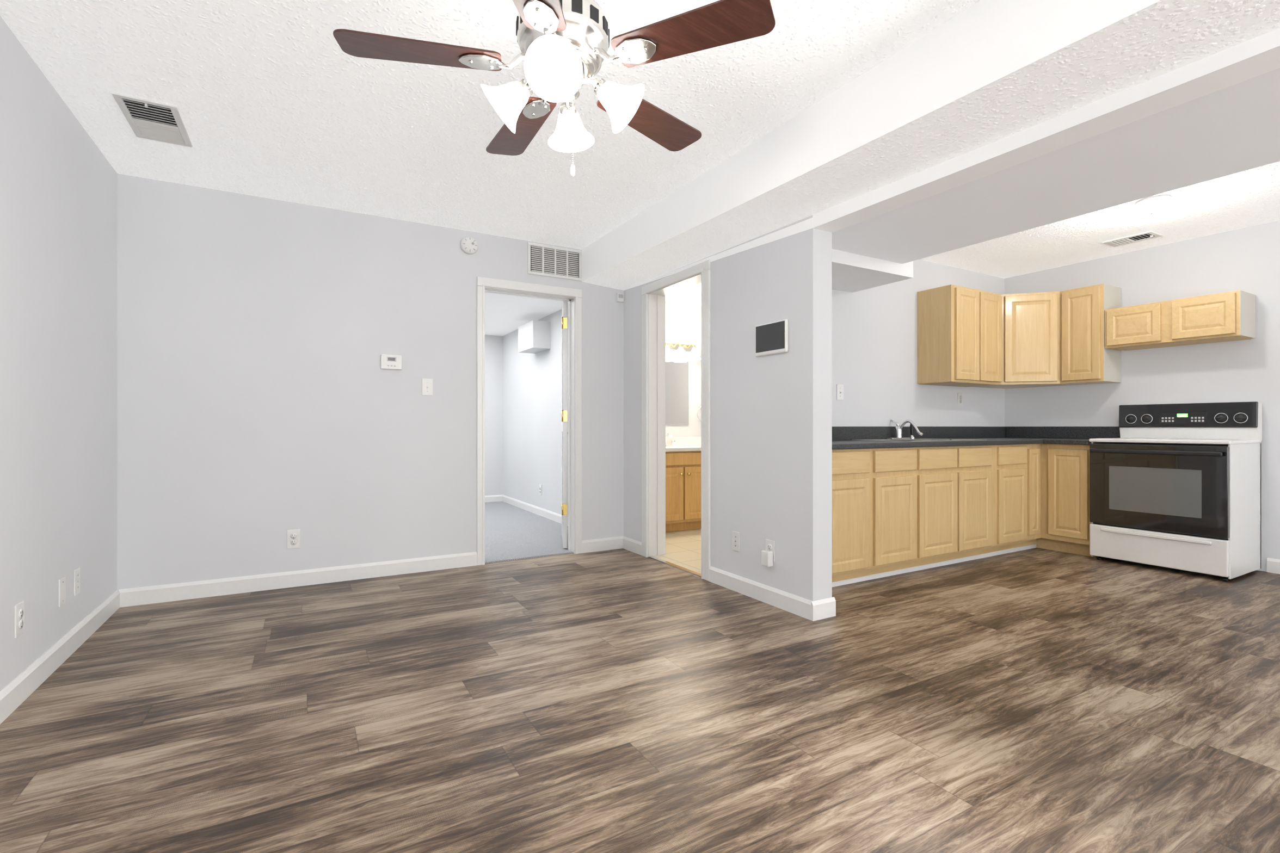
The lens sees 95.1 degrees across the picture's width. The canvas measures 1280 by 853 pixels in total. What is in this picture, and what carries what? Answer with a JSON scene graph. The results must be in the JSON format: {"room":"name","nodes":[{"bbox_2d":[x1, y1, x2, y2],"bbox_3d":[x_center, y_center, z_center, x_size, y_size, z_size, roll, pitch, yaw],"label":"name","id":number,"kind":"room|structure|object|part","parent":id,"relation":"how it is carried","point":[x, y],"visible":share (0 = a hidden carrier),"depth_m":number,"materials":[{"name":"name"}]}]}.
{"room":"empty living room","nodes":[
{"label":"empty living room","id":0,"kind":"room"},
{"bbox_2d":[0,15,117,691],"bbox_3d":[-2.159,-0.253,1.817,0.120,2.525,10.340,0,0,-30],"label":"wall","id":1,"kind":"structure","parent":0,"point":[59,190],"depth_m":2.39,"materials":[{"name":"grey paint"}]},
{"bbox_2d":[14,600,23,638],"label":"outlet plates","id":2,"kind":"object","parent":1,"relation":"attached to","point":[18,608],"depth_m":2.13,"materials":[{"name":"white plastic"}]},
{"bbox_2d":[58,576,65,607],"label":"outlet plates","id":3,"kind":"object","parent":1,"relation":"attached to","point":[61,582],"depth_m":2.51,"materials":[{"name":"white plastic"}]},
{"bbox_2d":[73,567,80,596],"label":"outlet plates","id":4,"kind":"object","parent":1,"relation":"attached to","point":[77,572],"depth_m":2.67,"materials":[{"name":"white plastic"}]},
{"bbox_2d":[117,173,623,589],"bbox_3d":[-1.559,-0.253,4.120,3.210,2.525,0.120,0,0,-30],"label":"wall","id":5,"kind":"structure","parent":0,"point":[256,403],"depth_m":3.71,"materials":[{"name":"grey paint"}]},
{"bbox_2d":[286,529,300,549],"label":"outlet plates","id":6,"kind":"object","parent":5,"relation":"attached to","point":[294,542],"depth_m":3.69,"materials":[{"name":"white plastic"}]},
{"bbox_2d":[380,354,401,370],"bbox_3d":[-1.685,-0.436,3.963,0.132,0.100,0.026,0,0,-30],"label":"thermostat","id":7,"kind":"object","parent":5,"relation":"attached to","point":[387,362],"visible":1,"depth_m":3.95,"materials":[{"name":"white plastic"}]},
{"bbox_2d":[421,378,432,395],"bbox_3d":[-1.482,-0.276,4.084,0.072,0.118,0.018,0,0,-30],"label":"switch plate","id":8,"kind":"object","parent":5,"relation":"attached to","point":[426,383],"visible":1,"depth_m":4.08,"materials":[{"name":"white plastic"}]},
{"bbox_2d":[460,236,477,254],"bbox_3d":[-1.229,-1.308,4.218,0.124,0.124,0.037,0,0,-30],"label":"smoke detector","id":9,"kind":"object","parent":5,"relation":"attached to","point":[469,245],"visible":1,"depth_m":4.20,"materials":[{"name":"white plastic"}]},
{"bbox_2d":[476,276,581,565],"bbox_3d":[-0.859,-0.040,4.519,0.830,2.100,0.158,0,0,-30],"label":"door frame","id":10,"kind":"structure","parent":5,"relation":"attached to","point":[573,296],"depth_m":4.63,"materials":[{"name":"white wood"}]},
{"bbox_2d":[527,242,581,281],"bbox_3d":[-0.660,-1.282,4.558,0.445,0.240,0.012,0,0,-30],"label":"air vent","id":11,"kind":"object","parent":5,"relation":"in","point":[561,263],"visible":1,"depth_m":4.55,"materials":[{"name":"white plastic"}]},
{"bbox_2d":[561,301,567,548],"bbox_3d":[-0.630,-0.013,5.097,0.110,2.005,0.712,0,0,-8],"label":"door leaf","id":12,"kind":"structure","parent":5,"relation":"in","point":[564,313],"depth_m":4.75,"materials":[{"name":"paint"}]},
{"bbox_2d":[616,293,623,302],"bbox_3d":[-0.163,-1.065,4.836,0.060,0.072,0.023,0,0,-30],"label":"sensor","id":13,"kind":"object","parent":5,"relation":"attached to","point":[620,296],"visible":1,"depth_m":4.82,"materials":[{"name":"white plastic"}]},
{"bbox_2d":[484,334,502,495],"bbox_3d":[-3.253,-0.253,7.079,3.210,2.525,0.120,0,0,-30],"label":"wall","id":14,"kind":"structure","parent":0,"point":[493,344],"depth_m":7.76,"materials":[{"name":"paint"}]},
{"bbox_2d":[484,292,567,336],"bbox_3d":[-2.488,-1.373,5.622,3.330,0.325,3.410,0,0,-30],"label":"ceiling","id":15,"kind":"structure","parent":0,"point":[504,313],"depth_m":6.12,"materials":[{"name":"white paint"}]},
{"bbox_2d":[484,501,573,563],"bbox_3d":[-2.461,1.054,5.575,3.330,0.112,3.518,0,0,-30],"label":"floor","id":16,"kind":"structure","parent":0,"point":[512,533],"depth_m":5.38,"materials":[{"name":"grey carpet"}]},
{"bbox_2d":[502,309,562,514],"bbox_3d":[-2.406,-0.100,5.600,3.210,2.220,3.290,0,0,-30],"label":"wall","id":17,"kind":"structure","parent":0,"point":[531,382],"depth_m":6.80,"materials":[{"name":"paint"}]},
{"bbox_2d":[484,494,561,523],"bbox_3d":[-2.406,0.961,5.600,3.210,0.098,3.290,0,0,-30],"label":"baseboard","id":18,"kind":"structure","parent":17,"relation":"attached to","point":[547,514],"depth_m":6.96,"materials":[{"name":"white wood"}]},
{"bbox_2d":[518,320,550,353],"bbox_3d":[-1.174,-0.985,6.473,0.196,0.290,0.500,0,0,-30],"label":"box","id":19,"kind":"structure","parent":17,"relation":"attached to","point":[534,336],"depth_m":6.29,"materials":[{"name":"paint"}]},
{"bbox_2d":[0,548,1279,852],"bbox_3d":[1.679,1.060,1.987,6.950,0.100,6.820,0,0,-30],"label":"floor","id":20,"kind":"structure","parent":0,"point":[1035,700],"depth_m":1.98,"materials":[{"name":"brown laminate"}]},
{"bbox_2d":[832,419,1120,587],"bbox_3d":[2.261,0.477,4.342,3.354,1.066,0.948,0,0,-30],"label":"base cabinet","id":21,"kind":"object","parent":20,"relation":"on","point":[905,499],"visible":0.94,"depth_m":4.24,"materials":[{"name":"laminate"}]},
{"bbox_2d":[832,426,1120,450],"bbox_3d":[2.261,0.070,4.341,3.354,0.140,0.947,0,0,-30],"label":"countertop","id":22,"kind":"structure","parent":21,"relation":"on","point":[842,437],"depth_m":4.81,"materials":[{"name":"laminate"}]},
{"bbox_2d":[887,419,922,439],"bbox_3d":[2.140,0.022,4.654,0.300,0.157,0.286,0,0,-30],"label":"faucet","id":23,"kind":"object","parent":22,"relation":"on","point":[899,432],"depth_m":4.71,"materials":[{"name":"silver metal"}]},
{"bbox_2d":[852,438,986,441],"bbox_3d":[2.133,0.189,4.465,0.904,0.178,0.504,0,0,-30],"label":"sink","id":24,"kind":"object","parent":22,"relation":"in","point":[888,440],"depth_m":4.49,"materials":[{"name":"silver metal"}]},
{"bbox_2d":[1088,401,1262,581],"bbox_3d":[3.846,0.419,4.245,0.665,1.182,0.791,0,0,-30],"label":"range","id":25,"kind":"object","parent":20,"relation":"on","point":[1180,488],"visible":1,"depth_m":4.06,"materials":[{"name":"white metal"}]},
{"bbox_3d":[3.595,0.552,4.101,0.085,0.845,0.767,0,0,-30],"label":"door","id":26,"kind":"part","parent":25,"relation":"part of","materials":[{"name":"black glass"}]},
{"bbox_2d":[0,0,1279,278],"bbox_3d":[1.652,-1.475,2.035,6.950,0.120,6.930,0,0,-30],"label":"ceiling","id":27,"kind":"structure","parent":0,"point":[269,103],"depth_m":2.57,"materials":[{"name":"white paint"}]},
{"bbox_2d":[111,91,192,147],"bbox_3d":[-2.243,-1.404,2.709,0.220,0.022,0.430,0,0,-30],"label":"ceiling vent","id":28,"kind":"object","parent":27,"relation":"in","point":[150,120],"visible":1,"depth_m":2.69,"materials":[{"name":"white plastic"}]},
{"bbox_2d":[333,0,775,176],"bbox_3d":[-0.259,-1.102,1.841,1.245,0.626,1.188,0,0,-30],"label":"ceiling fan","id":29,"kind":"object","parent":27,"relation":"hanging from","point":[563,44],"visible":1,"depth_m":1.70,"materials":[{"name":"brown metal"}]},
{"bbox_3d":[-0.236,-1.214,1.801,0.284,0.402,0.286,0,0,-30],"label":"motor","id":30,"kind":"part","parent":29,"relation":"part of","materials":[{"name":"silver metal"}]},
{"bbox_3d":[-0.212,-0.927,1.849,0.015,0.276,0.015,0,0,-30],"label":"pull chain","id":31,"kind":"part","parent":29,"relation":"part of","materials":[{"name":"silver metal"}]},
{"bbox_2d":[832,249,913,292],"bbox_3d":[1.238,-1.238,4.005,1.250,0.395,0.520,0,0,-30],"label":"beam","id":32,"kind":"structure","parent":27,"relation":"attached to","point":[851,272],"depth_m":4.00,"materials":[{"name":"white paint"}]},
{"bbox_2d":[812,27,1279,232],"bbox_3d":[2.105,-1.235,1.091,0.142,0.400,4.600,0,0,-30],"label":"header beam","id":33,"kind":"structure","parent":27,"relation":"attached to","point":[1259,55],"depth_m":2.04,"materials":[{"name":"white paint"}]},
{"bbox_2d":[832,68,1279,263],"bbox_3d":[2.558,-1.278,1.580,1.130,0.315,5.000,0,0,-30],"label":"beam","id":34,"kind":"structure","parent":27,"relation":"attached to","point":[1235,128],"depth_m":2.62,"materials":[{"name":"white paint"}]},
{"bbox_2d":[1102,230,1162,247],"bbox_3d":[3.702,-1.404,4.402,0.200,0.022,0.300,0,0,-30],"label":"ceiling vent","id":35,"kind":"object","parent":27,"relation":"in","point":[1149,235],"visible":1,"depth_m":4.39,"materials":[{"name":"white plastic"}]},
{"bbox_2d":[1135,194,1171,214],"bbox_3d":[3.207,-1.370,3.657,0.170,0.090,0.170,0,0,-30],"label":"dome light","id":36,"kind":"object","parent":27,"relation":"attached to","point":[1152,205],"visible":1,"depth_m":3.61,"materials":[{"name":"white glass"}]},
{"bbox_2d":[653,528,700,574],"bbox_3d":[0.790,1.056,5.373,2.088,0.108,2.060,0,0,-30],"label":"floor","id":37,"kind":"structure","parent":0,"point":[683,548],"depth_m":4.75,"materials":[{"name":"beige tile"}]},
{"bbox_2d":[665,433,700,532],"bbox_3d":[0.379,0.535,5.798,1.240,0.932,0.546,0,0,-30],"label":"bathroom vanity","id":38,"kind":"object","parent":37,"relation":"on","point":[683,454],"visible":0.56,"depth_m":5.56,"materials":[{"name":"brown wood"}]},
{"bbox_2d":[665,283,700,306],"bbox_3d":[0.846,-1.413,5.405,1.960,0.245,2.060,0,0,-30],"label":"ceiling","id":39,"kind":"structure","parent":0,"point":[691,295],"depth_m":5.82,"materials":[{"name":"white paint"}]},
{"bbox_2d":[665,302,700,437],"bbox_3d":[0.861,-0.253,5.379,1.960,2.525,2.000,0,0,-30],"label":"wall","id":40,"kind":"structure","parent":0,"point":[683,321],"depth_m":6.20,"materials":[{"name":"white paint"}]},
{"bbox_2d":[665,359,688,425],"bbox_3d":[0.166,-0.355,5.989,0.800,0.670,0.009,0,0,-30],"label":"bathroom mirror","id":41,"kind":"object","parent":40,"relation":"attached to","point":[676,371],"visible":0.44,"depth_m":6.11,"materials":[{"name":"clear glass"}]},
{"bbox_2d":[665,342,700,360],"bbox_3d":[0.399,-0.782,6.005,0.540,0.175,0.213,0,0,-30],"label":"light","id":42,"kind":"object","parent":40,"relation":"attached to","point":[680,348],"visible":0.88,"depth_m":6.03,"materials":[{"name":"white glass"}]},
{"bbox_2d":[697,404,700,421],"bbox_3d":[0.661,-0.141,6.250,0.156,0.181,0.048,0,0,-30],"label":"towel ring","id":43,"kind":"object","parent":40,"relation":"attached to","point":[700,405],"visible":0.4,"depth_m":6.21,"materials":[{"name":"silver metal"}]},
{"bbox_2d":[623,214,832,601],"bbox_3d":[-0.433,-0.252,5.525,0.140,2.525,5.620,0,0,-30],"label":"wall","id":44,"kind":"structure","parent":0,"point":[771,415],"depth_m":3.35,"materials":[{"name":"grey paint"}]},
{"bbox_2d":[0,536,1279,724],"bbox_3d":[1.652,0.961,2.035,6.710,0.098,6.690,0,0,-30],"label":"baseboard","id":45,"kind":"structure","parent":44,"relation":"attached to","point":[22,687],"depth_m":3.44,"materials":[{"name":"white wood"}]},
{"bbox_2d":[641,259,710,581],"bbox_3d":[0.303,-0.040,4.236,0.178,2.100,0.880,0,0,-30],"label":"door frame","id":46,"kind":"structure","parent":44,"relation":"attached to","point":[653,294],"depth_m":4.52,"materials":[{"name":"white wood"}]},
{"bbox_2d":[623,217,813,290],"bbox_3d":[0.383,-1.085,3.958,0.004,0.101,2.088,0,0,-30],"label":"strip","id":47,"kind":"object","parent":44,"relation":"attached to","point":[806,225],"depth_m":3.43,"materials":[{"name":"white paint"}]},
{"bbox_2d":[731,531,740,551],"label":"outlet plates","id":48,"kind":"object","parent":44,"relation":"attached to","point":[736,536],"depth_m":3.59,"materials":[{"name":"white plastic"}]},
{"bbox_2d":[761,539,774,567],"label":"outlet plates","id":49,"kind":"object","parent":44,"relation":"attached to","point":[768,555],"depth_m":3.30,"materials":[{"name":"white plastic"}]},
{"bbox_2d":[755,318,788,357],"bbox_3d":[0.742,-0.498,3.308,0.023,0.184,0.260,0,0,-30],"label":"panel","id":50,"kind":"object","parent":44,"relation":"attached to","point":[771,338],"visible":1,"depth_m":3.29,"materials":[{"name":"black plastic"}]},
{"bbox_2d":[832,259,1004,426],"bbox_3d":[1.995,-0.252,4.807,3.360,2.525,0.120,0,0,-30],"label":"wall","id":51,"kind":"structure","parent":0,"point":[874,330],"depth_m":4.79,"materials":[{"name":"grey paint"}]},
{"bbox_2d":[836,384,843,400],"label":"outlet plates","id":52,"kind":"object","parent":51,"relation":"attached to","point":[840,388],"depth_m":4.46,"materials":[{"name":"white plastic"}]},
{"bbox_2d":[957,392,962,405],"label":"outlet plates","id":53,"kind":"object","parent":51,"relation":"attached to","point":[959,395],"depth_m":5.22,"materials":[{"name":"white plastic"}]},
{"bbox_2d":[917,283,1255,389],"bbox_3d":[3.332,-0.746,4.521,1.317,0.779,1.700,0,0,-30],"label":"upper cabinet","id":54,"kind":"object","parent":51,"relation":"attached to","point":[967,337],"visible":1,"depth_m":4.76,"materials":[{"name":"brown wood"}]},
{"bbox_2d":[581,0,1279,290],"bbox_3d":[1.362,-1.240,1.869,0.381,0.390,6.689,0,0,-30],"label":"ceiling soffit","id":55,"kind":"structure","parent":0,"point":[996,70],"depth_m":2.17,"materials":[{"name":"white paint"}]},
{"bbox_2d":[1004,220,1279,571],"bbox_3d":[4.906,-0.253,3.225,0.120,2.525,5.760,0,0,-30],"label":"wall","id":56,"kind":"structure","parent":0,"point":[1247,259],"depth_m":4.41,"materials":[{"name":"grey paint"}]}
]}

